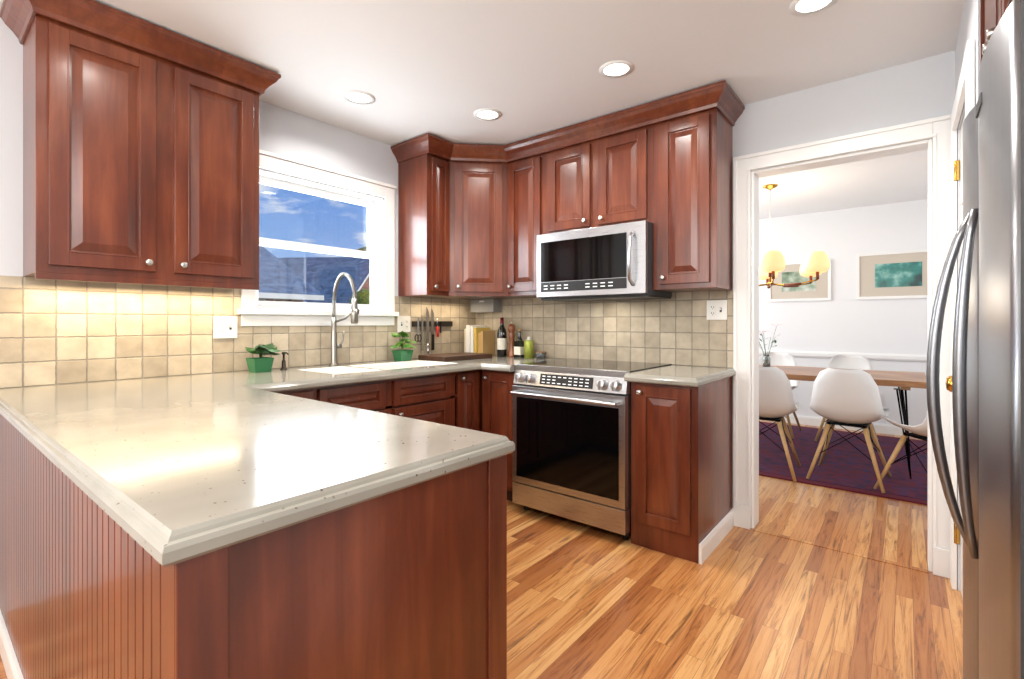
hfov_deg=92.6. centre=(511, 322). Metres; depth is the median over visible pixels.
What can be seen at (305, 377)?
countertop
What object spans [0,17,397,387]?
wall
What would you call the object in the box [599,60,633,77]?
recessed light
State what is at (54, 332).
tile backsplash
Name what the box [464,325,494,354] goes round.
books
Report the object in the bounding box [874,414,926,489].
chair
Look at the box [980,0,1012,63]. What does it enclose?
upper cabinet
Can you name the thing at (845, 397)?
chair
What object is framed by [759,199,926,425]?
wall
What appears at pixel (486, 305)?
speaker
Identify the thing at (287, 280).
house
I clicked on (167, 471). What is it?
countertop
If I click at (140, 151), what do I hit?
upper cabinet
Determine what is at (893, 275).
picture frame
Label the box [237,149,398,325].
window
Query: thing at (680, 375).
countertop
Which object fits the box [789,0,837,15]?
recessed light
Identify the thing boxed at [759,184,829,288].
chandelier
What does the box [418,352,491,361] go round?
cutting board
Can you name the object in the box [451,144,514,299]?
upper cabinet
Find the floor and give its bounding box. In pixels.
[0,420,962,678]
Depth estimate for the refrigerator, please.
0.99 m
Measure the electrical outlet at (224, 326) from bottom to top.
0.116 m
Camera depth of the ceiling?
2.30 m
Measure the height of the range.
0.920 m
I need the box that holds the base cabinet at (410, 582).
[64,455,506,678]
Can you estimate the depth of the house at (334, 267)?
19.35 m
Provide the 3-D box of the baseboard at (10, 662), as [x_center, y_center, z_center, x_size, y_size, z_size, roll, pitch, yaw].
[-1.276,1.133,1.312,2.062,0.093,0.014,0,0,39]
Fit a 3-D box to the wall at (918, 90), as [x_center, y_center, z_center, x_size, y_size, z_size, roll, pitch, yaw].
[1.481,-0.040,2.800,5.100,2.440,0.120,0,0,39]
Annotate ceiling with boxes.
[0,0,963,218]
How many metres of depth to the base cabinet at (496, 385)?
3.18 m
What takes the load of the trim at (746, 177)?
attached to the wall at (918, 90)
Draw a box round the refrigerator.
[926,0,1023,678]
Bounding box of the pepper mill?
[508,322,515,356]
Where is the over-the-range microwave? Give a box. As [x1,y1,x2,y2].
[537,220,671,301]
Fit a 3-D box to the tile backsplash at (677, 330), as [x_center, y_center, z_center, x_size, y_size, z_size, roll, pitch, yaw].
[0.501,0.038,3.504,2.040,0.456,0.010,0,0,39]
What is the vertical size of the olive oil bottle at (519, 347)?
0.220 m
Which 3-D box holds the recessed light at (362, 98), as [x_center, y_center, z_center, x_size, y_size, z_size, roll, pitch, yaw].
[-0.852,-1.257,2.738,0.170,0.006,0.170,0,0,39]
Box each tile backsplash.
[0,275,475,388]
[476,290,732,367]
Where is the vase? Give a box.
[759,324,777,366]
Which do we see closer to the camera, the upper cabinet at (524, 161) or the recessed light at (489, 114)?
the recessed light at (489, 114)
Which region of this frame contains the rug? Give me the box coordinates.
[759,422,926,504]
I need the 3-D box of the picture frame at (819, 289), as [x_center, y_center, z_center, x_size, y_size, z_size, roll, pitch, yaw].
[3.334,-0.480,5.695,0.640,0.460,0.020,0,0,39]
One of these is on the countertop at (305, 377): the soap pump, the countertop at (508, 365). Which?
the soap pump
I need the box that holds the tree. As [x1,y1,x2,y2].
[348,246,369,303]
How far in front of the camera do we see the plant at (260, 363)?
2.63 m
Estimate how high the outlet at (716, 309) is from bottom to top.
0.116 m
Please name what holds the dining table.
on the rug
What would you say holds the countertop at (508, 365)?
on the base cabinet at (496, 385)
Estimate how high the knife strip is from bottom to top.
0.390 m
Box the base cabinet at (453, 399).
[275,369,481,430]
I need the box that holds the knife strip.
[412,307,452,353]
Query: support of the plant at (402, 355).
on the countertop at (305, 377)
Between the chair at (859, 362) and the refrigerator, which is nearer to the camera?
the refrigerator
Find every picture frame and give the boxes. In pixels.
[768,259,830,301]
[856,249,926,299]
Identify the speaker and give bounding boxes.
[471,299,501,312]
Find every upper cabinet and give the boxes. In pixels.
[0,0,280,289]
[395,140,462,299]
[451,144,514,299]
[507,140,542,298]
[543,128,590,233]
[591,108,654,227]
[653,92,734,291]
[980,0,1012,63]
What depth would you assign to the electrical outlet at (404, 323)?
3.55 m
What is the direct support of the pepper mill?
on the countertop at (305, 377)
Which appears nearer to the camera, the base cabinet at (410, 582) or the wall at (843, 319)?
the base cabinet at (410, 582)
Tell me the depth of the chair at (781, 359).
5.35 m
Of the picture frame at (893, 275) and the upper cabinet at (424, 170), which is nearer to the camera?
the upper cabinet at (424, 170)
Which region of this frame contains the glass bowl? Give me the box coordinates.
[535,351,546,358]
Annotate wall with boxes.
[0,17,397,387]
[685,51,954,571]
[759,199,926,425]
[955,0,979,590]
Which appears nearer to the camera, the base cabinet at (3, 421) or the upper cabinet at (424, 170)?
the base cabinet at (3, 421)
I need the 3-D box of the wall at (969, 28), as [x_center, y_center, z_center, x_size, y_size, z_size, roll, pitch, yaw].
[0.530,-0.040,-0.362,0.920,2.440,6.000,0,0,39]
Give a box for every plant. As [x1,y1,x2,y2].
[245,343,280,372]
[390,331,415,360]
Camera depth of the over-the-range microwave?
2.97 m
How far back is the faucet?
3.02 m
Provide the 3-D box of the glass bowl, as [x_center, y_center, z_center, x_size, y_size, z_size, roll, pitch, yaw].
[0.213,0.240,3.601,0.086,0.052,0.086,0,0,39]
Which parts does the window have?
window sash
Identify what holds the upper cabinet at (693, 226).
attached to the wall at (918, 90)
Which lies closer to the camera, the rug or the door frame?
the door frame
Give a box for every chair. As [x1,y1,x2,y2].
[759,352,801,438]
[759,367,800,481]
[806,368,890,492]
[814,355,877,447]
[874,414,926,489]
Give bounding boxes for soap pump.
[280,352,288,369]
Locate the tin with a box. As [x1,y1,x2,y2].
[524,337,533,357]
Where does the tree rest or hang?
on the ground
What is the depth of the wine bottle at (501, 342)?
3.81 m
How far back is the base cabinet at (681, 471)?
2.51 m
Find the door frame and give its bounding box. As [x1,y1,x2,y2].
[945,38,974,599]
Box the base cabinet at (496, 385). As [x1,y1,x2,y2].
[482,370,515,500]
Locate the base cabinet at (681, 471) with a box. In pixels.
[631,376,733,564]
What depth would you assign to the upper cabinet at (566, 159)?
3.20 m
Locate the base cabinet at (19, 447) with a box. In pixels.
[8,421,31,678]
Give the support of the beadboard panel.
on the floor
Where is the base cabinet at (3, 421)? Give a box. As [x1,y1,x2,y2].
[0,414,7,630]
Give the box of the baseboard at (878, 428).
[759,350,926,436]
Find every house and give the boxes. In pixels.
[259,246,323,301]
[279,257,369,303]
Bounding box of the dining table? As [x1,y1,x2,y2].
[759,365,925,478]
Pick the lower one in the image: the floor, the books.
the floor
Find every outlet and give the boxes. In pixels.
[213,316,236,337]
[397,316,410,331]
[707,300,726,319]
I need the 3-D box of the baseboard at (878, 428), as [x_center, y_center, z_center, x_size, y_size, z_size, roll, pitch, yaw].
[3.575,0.755,5.500,4.980,0.850,0.022,0,0,39]
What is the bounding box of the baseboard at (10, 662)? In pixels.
[0,610,23,678]
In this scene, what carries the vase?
on the dining table
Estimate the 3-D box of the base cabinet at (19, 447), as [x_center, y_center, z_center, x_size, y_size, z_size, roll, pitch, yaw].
[-1.172,0.744,1.657,0.585,0.872,0.653,0,0,39]
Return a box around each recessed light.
[344,90,374,104]
[474,108,501,120]
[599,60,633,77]
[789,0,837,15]
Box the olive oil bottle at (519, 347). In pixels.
[514,329,523,357]
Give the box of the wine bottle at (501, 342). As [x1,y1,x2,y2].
[497,318,506,356]
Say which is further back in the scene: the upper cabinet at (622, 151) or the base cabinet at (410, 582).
the upper cabinet at (622, 151)
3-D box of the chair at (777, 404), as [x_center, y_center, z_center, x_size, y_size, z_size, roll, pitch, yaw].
[1.998,0.747,3.874,0.471,0.834,0.528,0,0,34]
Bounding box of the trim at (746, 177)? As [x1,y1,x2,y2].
[733,114,950,577]
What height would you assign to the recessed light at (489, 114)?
0.006 m
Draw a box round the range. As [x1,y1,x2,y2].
[510,358,671,539]
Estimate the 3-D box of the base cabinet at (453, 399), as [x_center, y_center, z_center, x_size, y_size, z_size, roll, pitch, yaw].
[-0.732,0.744,3.109,0.659,0.873,2.168,0,0,39]
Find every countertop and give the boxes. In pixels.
[0,355,519,402]
[0,383,514,566]
[484,357,557,371]
[624,365,735,386]
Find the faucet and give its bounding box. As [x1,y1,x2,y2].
[329,272,358,365]
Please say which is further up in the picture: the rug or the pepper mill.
the pepper mill

